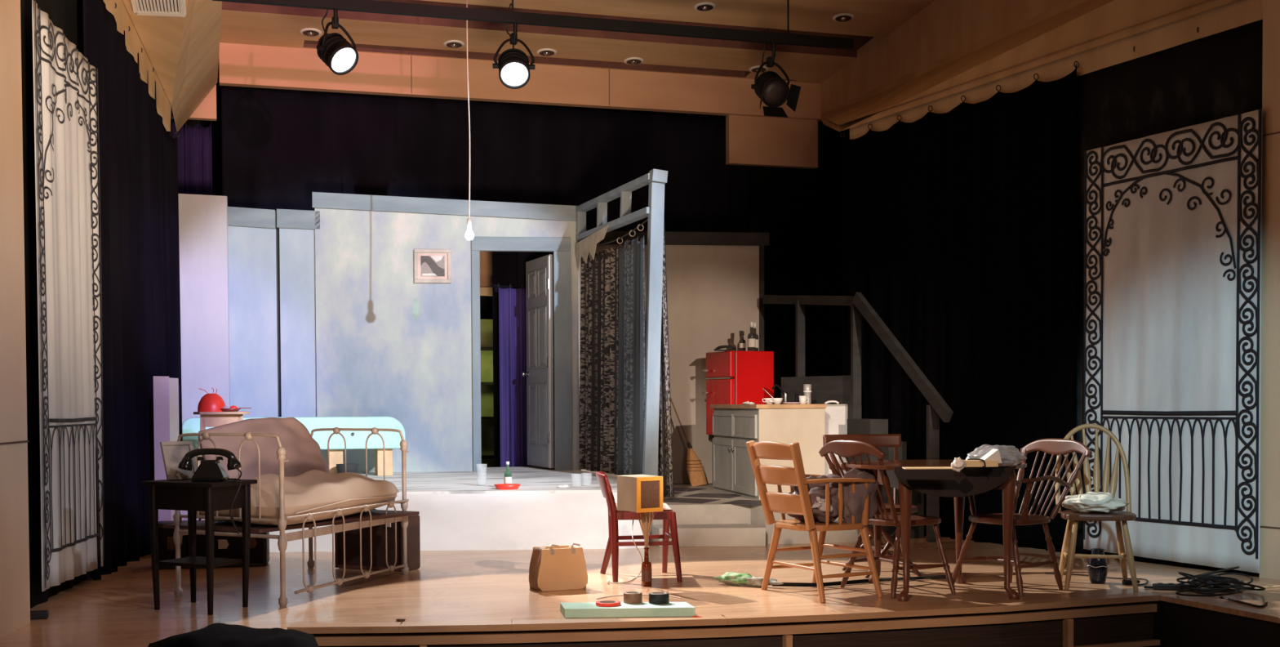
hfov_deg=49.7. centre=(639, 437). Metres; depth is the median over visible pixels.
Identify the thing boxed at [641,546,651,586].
bottle
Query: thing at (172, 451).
photo frame
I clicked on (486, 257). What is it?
wood panel
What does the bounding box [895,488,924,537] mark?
block
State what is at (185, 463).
cup
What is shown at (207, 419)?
table
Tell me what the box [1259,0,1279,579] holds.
wall
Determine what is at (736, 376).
fridge
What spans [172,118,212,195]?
drape
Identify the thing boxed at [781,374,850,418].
backboard
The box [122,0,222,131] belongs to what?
ceiling
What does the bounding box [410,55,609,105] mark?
trim
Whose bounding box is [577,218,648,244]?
wire
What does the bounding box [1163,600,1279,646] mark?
wall
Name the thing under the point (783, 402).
plate
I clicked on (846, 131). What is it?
wall
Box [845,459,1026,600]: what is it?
table
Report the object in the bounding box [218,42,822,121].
ceiling
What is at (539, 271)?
panelled door
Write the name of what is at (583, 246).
paper pelmet
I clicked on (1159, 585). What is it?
power strip
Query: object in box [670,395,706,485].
broom
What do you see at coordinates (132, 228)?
drape
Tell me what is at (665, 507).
seat cushion
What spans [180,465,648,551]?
platform
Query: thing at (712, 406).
countertop
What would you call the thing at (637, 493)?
box
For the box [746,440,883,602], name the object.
armchair
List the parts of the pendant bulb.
cord, bulb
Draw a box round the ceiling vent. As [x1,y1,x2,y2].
[130,0,186,17]
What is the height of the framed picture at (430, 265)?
0.328 m
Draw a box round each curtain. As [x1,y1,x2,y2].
[221,85,748,484]
[578,246,618,474]
[617,235,645,475]
[657,218,674,496]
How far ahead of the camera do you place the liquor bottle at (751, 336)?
13.37 m
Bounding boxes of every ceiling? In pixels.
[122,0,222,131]
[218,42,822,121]
[219,0,935,84]
[821,0,1070,118]
[821,0,1237,131]
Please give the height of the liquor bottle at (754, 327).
0.284 m
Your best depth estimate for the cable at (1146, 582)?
8.61 m
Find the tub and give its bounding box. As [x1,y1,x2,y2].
[182,415,405,448]
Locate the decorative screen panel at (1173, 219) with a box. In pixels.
[1082,108,1262,573]
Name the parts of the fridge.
door, door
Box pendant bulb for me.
[464,0,474,239]
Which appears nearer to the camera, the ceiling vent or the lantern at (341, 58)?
the ceiling vent
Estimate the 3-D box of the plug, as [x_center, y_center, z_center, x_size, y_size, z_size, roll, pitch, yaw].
[2.975,0.869,8.366,0.113,0.028,0.044,-1,1,-11]
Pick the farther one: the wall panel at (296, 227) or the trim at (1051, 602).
the wall panel at (296, 227)
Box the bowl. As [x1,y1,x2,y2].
[197,386,225,411]
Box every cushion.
[615,502,671,511]
[1061,490,1128,512]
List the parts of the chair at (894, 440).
post, crest rail, post, seat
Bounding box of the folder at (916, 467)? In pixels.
[902,466,951,468]
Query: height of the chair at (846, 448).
0.899 m
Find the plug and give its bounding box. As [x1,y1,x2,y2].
[1122,578,1139,584]
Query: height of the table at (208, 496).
0.700 m
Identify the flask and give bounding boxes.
[803,383,811,403]
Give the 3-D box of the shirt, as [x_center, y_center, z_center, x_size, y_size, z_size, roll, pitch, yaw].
[0.954,0.370,7.958,0.137,0.120,0.455,-1,2,-28]
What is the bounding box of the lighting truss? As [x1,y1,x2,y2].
[212,0,853,49]
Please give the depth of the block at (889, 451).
11.44 m
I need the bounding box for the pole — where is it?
[178,384,179,433]
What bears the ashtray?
on the platform at (459, 510)
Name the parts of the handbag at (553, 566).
panel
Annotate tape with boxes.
[1240,584,1279,590]
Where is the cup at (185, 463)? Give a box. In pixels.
[177,457,192,470]
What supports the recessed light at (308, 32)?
in the ceiling at (872, 18)
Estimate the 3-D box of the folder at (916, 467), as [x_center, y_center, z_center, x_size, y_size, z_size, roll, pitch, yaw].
[1.525,0.157,7.321,0.275,0.006,0.141,0,1,-1]
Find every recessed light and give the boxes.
[299,27,321,36]
[443,40,464,48]
[536,48,557,56]
[623,57,644,65]
[693,2,715,11]
[749,65,768,72]
[832,13,853,22]
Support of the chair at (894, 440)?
on the floor at (116, 609)
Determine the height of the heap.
0.127 m
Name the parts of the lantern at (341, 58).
yoke knob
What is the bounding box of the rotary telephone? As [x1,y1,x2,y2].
[177,448,241,533]
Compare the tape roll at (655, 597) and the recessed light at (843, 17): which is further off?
the recessed light at (843, 17)
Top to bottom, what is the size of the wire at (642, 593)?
0.006 m
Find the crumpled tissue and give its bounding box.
[951,456,966,471]
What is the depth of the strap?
13.25 m
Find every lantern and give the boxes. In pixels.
[316,8,358,75]
[492,3,535,88]
[751,27,800,117]
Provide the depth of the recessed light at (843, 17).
13.37 m
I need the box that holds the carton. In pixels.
[963,448,1002,466]
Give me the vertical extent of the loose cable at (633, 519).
0.376 m
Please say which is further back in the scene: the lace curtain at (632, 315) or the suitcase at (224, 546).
the lace curtain at (632, 315)
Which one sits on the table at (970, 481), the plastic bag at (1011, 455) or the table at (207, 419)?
the plastic bag at (1011, 455)
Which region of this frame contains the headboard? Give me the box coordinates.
[182,415,405,475]
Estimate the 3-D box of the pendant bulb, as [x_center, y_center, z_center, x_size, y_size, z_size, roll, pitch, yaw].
[-1.407,-2.992,11.319,0.076,2.737,0.076,-1,1,-17]
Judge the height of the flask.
0.172 m
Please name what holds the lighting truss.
hanging from the ceiling at (872, 18)
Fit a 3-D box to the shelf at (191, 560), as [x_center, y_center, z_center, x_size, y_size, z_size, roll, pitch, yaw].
[-2.400,0.675,7.561,0.422,0.018,0.286,0,2,29]
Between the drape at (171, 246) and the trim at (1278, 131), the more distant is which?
the drape at (171, 246)
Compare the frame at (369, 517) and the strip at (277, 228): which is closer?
the frame at (369, 517)
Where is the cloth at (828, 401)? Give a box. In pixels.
[824,400,839,404]
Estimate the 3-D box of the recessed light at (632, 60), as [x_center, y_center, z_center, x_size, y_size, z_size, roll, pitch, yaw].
[-0.064,-3.922,14.418,0.210,0.045,0.210,-1,1,-17]
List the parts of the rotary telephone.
handset cord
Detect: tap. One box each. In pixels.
[771,383,787,404]
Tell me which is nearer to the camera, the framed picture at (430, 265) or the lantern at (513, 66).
the lantern at (513, 66)
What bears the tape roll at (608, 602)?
on the board
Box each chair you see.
[595,471,682,582]
[818,439,955,598]
[822,433,921,577]
[951,438,1092,595]
[1054,422,1138,591]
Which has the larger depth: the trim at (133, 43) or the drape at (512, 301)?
the drape at (512, 301)
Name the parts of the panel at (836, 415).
panel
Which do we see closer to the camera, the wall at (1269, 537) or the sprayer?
the wall at (1269, 537)
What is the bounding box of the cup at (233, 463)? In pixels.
[226,456,241,470]
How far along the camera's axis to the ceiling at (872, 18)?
13.57 m
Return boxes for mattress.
[195,469,399,524]
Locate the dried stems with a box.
[636,511,653,546]
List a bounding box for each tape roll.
[595,599,620,606]
[623,591,642,603]
[648,591,669,604]
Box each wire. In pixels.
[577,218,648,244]
[595,593,681,598]
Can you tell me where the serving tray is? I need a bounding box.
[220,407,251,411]
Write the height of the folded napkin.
0.034 m
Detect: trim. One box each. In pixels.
[0,440,29,444]
[102,0,171,131]
[286,591,1159,633]
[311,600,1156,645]
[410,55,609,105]
[782,633,792,646]
[849,0,1262,139]
[1062,617,1073,646]
[1073,638,1159,646]
[1259,131,1279,528]
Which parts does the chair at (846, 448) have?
post, crest rail, leg, post, leg, seat, leg, leg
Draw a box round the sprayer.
[794,393,798,401]
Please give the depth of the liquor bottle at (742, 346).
13.54 m
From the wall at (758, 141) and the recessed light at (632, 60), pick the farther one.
the wall at (758, 141)
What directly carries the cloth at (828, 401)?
on the panel at (836, 415)
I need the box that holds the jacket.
[787,473,841,522]
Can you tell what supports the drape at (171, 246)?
hanging from the trim at (133, 43)
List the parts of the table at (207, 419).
leg, leg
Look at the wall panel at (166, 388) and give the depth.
10.15 m
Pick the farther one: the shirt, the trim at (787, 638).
the shirt
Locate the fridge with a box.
[702,350,773,434]
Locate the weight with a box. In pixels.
[30,608,48,619]
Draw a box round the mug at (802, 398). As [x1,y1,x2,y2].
[799,395,808,404]
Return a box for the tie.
[967,457,985,466]
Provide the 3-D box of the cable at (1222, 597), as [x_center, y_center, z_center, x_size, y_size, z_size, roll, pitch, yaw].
[3.345,0.894,7.582,0.131,0.010,0.366,0,1,-8]
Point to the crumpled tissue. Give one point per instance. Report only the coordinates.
(957, 464)
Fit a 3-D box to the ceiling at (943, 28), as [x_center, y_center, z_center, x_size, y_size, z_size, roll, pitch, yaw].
[3.337,-4.159,11.488,0.050,1.400,8.204,-1,2,-19]
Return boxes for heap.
[147,622,319,646]
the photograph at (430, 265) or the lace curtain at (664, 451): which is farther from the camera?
the photograph at (430, 265)
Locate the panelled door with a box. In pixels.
[520,253,553,467]
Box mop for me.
[714,571,952,586]
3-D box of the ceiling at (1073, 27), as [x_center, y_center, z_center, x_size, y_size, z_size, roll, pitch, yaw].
[2.792,-3.130,11.333,1.143,0.764,8.203,-1,2,-18]
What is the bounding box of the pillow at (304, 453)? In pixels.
[198,417,330,479]
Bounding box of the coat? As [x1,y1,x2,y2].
[842,462,879,523]
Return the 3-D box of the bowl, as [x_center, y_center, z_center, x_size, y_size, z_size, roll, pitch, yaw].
[-3.519,-0.320,11.363,0.224,0.202,0.224,-1,1,-17]
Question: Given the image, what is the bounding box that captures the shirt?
[789,491,832,511]
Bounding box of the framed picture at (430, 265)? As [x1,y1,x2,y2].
[413,248,451,283]
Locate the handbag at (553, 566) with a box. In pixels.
[528,542,587,591]
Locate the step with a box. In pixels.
[648,523,765,546]
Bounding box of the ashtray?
[493,483,520,488]
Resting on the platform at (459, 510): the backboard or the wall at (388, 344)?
the wall at (388, 344)
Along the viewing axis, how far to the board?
7.19 m
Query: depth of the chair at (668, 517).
8.60 m
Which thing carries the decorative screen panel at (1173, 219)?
hanging from the wall at (1269, 537)
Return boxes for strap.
[713,345,735,351]
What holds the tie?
on the carton
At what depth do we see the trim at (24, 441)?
6.84 m
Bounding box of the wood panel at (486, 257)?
[480,251,492,295]
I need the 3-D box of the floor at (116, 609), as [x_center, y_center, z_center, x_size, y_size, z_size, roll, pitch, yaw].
[-0.929,0.857,10.771,12.500,0.030,13.900,-1,1,-17]
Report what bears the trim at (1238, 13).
attached to the wall at (1269, 537)
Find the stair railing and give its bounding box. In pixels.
[762,292,953,542]
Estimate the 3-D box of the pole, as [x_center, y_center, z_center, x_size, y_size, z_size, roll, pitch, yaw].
[-3.884,-0.037,11.625,0.016,0.830,0.315,-1,1,-15]
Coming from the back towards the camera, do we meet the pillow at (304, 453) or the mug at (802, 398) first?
the mug at (802, 398)
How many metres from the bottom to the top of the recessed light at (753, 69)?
0.045 m
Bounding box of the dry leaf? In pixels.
[395,617,406,620]
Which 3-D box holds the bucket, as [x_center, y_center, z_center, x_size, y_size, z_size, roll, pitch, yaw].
[-2.672,0.292,12.620,0.200,0.125,0.197,-1,1,-17]
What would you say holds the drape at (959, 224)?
hanging from the ceiling at (1073, 27)
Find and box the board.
[560,601,695,617]
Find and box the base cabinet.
[712,408,825,499]
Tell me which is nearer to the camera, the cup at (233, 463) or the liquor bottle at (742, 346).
the cup at (233, 463)
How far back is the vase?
8.40 m
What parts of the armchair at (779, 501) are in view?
post, leg, post, armrest, leg, leg, seat, armrest, arm post, leg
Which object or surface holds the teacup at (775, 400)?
on the countertop
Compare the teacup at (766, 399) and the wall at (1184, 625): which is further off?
the teacup at (766, 399)
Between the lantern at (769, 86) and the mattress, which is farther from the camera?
the lantern at (769, 86)
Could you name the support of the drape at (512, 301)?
hanging from the curtain at (280, 147)
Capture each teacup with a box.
[762,397,773,404]
[768,397,782,404]
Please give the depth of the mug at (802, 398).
11.77 m
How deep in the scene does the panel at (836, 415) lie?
12.18 m
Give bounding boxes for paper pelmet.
[575,224,608,270]
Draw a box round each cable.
[609,519,643,582]
[1044,572,1148,585]
[1143,585,1213,593]
[1175,565,1265,595]
[1220,595,1267,606]
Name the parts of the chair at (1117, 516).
leg, leg, seat, leg, leg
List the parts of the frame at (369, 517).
post, rail, rail, post, spring frame, post, rail, rail, post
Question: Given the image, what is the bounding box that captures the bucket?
[336,462,358,472]
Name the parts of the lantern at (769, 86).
yoke knob, barn door, barn door, barn door, barn door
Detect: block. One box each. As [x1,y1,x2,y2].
[847,418,888,533]
[877,440,906,535]
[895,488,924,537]
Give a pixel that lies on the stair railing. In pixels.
(939, 407)
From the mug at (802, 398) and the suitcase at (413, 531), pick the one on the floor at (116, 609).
the suitcase at (413, 531)
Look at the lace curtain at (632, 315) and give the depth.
11.87 m
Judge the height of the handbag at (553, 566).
0.276 m
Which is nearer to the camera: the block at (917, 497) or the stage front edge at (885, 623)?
the stage front edge at (885, 623)
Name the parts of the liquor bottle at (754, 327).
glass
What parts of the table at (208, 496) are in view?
leg, leg, leg, leg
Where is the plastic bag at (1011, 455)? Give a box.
[965,444,1026,466]
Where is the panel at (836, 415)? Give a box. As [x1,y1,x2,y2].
[825,404,862,476]
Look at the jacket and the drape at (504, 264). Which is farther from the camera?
the drape at (504, 264)
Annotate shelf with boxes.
[158,555,243,567]
[480,319,493,466]
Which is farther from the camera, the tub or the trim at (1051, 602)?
the tub
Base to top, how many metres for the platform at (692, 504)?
0.303 m
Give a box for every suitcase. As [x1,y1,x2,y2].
[158,518,269,568]
[334,508,420,570]
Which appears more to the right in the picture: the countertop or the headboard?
the countertop
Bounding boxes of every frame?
[160,440,197,479]
[163,426,419,605]
[575,168,667,475]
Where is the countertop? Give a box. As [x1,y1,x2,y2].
[710,404,826,408]
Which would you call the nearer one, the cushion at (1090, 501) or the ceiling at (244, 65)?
the cushion at (1090, 501)
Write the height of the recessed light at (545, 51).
0.045 m
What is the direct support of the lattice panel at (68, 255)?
hanging from the drape at (132, 228)
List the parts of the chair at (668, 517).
panel, leg, leg, seat frame, leg, leg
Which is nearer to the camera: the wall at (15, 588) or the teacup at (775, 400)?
the wall at (15, 588)
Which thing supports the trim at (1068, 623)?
attached to the wall at (1093, 629)
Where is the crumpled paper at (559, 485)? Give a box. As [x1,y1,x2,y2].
[556,484,569,487]
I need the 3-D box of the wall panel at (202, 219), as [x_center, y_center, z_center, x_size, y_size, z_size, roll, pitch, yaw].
[-4.224,-0.994,13.233,0.559,2.680,0.050,0,1,-7]
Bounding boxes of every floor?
[0,533,1279,646]
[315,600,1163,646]
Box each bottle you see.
[503,461,511,483]
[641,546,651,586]
[738,330,746,351]
[747,321,755,351]
[752,322,758,351]
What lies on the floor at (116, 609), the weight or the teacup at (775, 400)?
the weight
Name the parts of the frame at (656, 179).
post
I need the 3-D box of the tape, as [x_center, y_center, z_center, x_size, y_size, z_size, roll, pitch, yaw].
[3.621,0.883,8.137,0.560,0.003,0.040,-1,2,-27]
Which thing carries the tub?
in the headboard
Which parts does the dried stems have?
stem, stem, stem, stem, stem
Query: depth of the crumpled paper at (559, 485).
10.87 m
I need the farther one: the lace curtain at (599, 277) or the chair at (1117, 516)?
the lace curtain at (599, 277)
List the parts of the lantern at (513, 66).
yoke knob, yoke knob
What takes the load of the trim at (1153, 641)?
attached to the wall at (1093, 629)
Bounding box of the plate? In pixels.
[781,401,800,404]
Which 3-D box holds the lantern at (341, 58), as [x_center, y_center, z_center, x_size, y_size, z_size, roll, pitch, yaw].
[-2.345,-3.155,10.697,0.322,0.688,0.327,-1,1,-17]
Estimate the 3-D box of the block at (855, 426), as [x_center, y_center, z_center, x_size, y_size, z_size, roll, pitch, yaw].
[1.944,0.318,11.821,0.167,0.966,0.450,-1,1,-17]
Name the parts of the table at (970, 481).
leg, leg, leg, leg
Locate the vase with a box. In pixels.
[1087,547,1108,582]
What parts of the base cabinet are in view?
drawer, door, drawer, door, panel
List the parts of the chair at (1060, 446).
leg, arm post, seat, leg, leg, post, arm post, armrest, leg, crest rail, post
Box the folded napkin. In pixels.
[742,400,755,404]
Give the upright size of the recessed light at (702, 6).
0.045 m
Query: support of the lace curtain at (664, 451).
hanging from the wire at (646, 220)
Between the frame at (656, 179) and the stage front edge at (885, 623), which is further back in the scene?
the frame at (656, 179)
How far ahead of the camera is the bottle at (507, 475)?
10.86 m
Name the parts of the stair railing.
rail post, landing rail, rail post, sloping rail, rail post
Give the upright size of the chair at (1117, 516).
0.972 m
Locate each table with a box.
[141,478,257,614]
[193,410,249,464]
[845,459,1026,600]
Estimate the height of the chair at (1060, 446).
0.886 m
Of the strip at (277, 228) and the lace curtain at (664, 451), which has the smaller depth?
the lace curtain at (664, 451)
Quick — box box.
[617,474,662,512]
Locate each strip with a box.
[275,209,281,416]
[1152,582,1197,589]
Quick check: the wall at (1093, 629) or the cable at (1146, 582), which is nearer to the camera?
the wall at (1093, 629)
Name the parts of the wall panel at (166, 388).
panel, panel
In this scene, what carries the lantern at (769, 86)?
hanging from the lighting truss
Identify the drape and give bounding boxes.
[20,0,85,608]
[82,0,167,579]
[162,123,182,440]
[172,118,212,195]
[492,251,517,466]
[497,282,534,466]
[840,61,1079,553]
[1075,19,1262,574]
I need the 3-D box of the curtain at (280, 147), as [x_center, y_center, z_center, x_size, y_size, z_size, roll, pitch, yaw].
[-1.476,-1.457,14.685,5.652,4.367,0.090,-1,1,-17]
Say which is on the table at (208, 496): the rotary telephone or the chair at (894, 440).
the rotary telephone
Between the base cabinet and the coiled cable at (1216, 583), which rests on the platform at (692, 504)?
the base cabinet
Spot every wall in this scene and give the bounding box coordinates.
[0,0,30,637]
[76,0,842,404]
[170,84,216,120]
[319,611,1153,646]
[725,115,817,168]
[842,77,1077,417]
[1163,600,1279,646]
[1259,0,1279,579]
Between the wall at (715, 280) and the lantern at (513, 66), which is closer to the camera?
the lantern at (513, 66)
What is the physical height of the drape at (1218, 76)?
3.567 m
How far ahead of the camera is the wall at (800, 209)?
18.58 m
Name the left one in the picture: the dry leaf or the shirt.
the dry leaf
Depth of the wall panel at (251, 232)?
13.38 m
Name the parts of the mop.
handle, handle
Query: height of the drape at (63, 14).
4.173 m
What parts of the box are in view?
screen frame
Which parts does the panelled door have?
door knob, door panel, door panel, door panel, door panel, door panel, door panel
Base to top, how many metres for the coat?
0.375 m
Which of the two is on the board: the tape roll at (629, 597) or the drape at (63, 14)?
the tape roll at (629, 597)
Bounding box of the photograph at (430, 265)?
[420,255,444,275]
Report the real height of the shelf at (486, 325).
2.100 m
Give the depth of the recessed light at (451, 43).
13.72 m
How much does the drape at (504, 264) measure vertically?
3.047 m
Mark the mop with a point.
(729, 577)
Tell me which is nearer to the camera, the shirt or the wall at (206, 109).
the shirt
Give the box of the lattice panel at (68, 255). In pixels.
[31,0,104,591]
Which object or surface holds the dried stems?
in the bottle at (646, 564)
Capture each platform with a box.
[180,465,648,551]
[649,484,862,543]

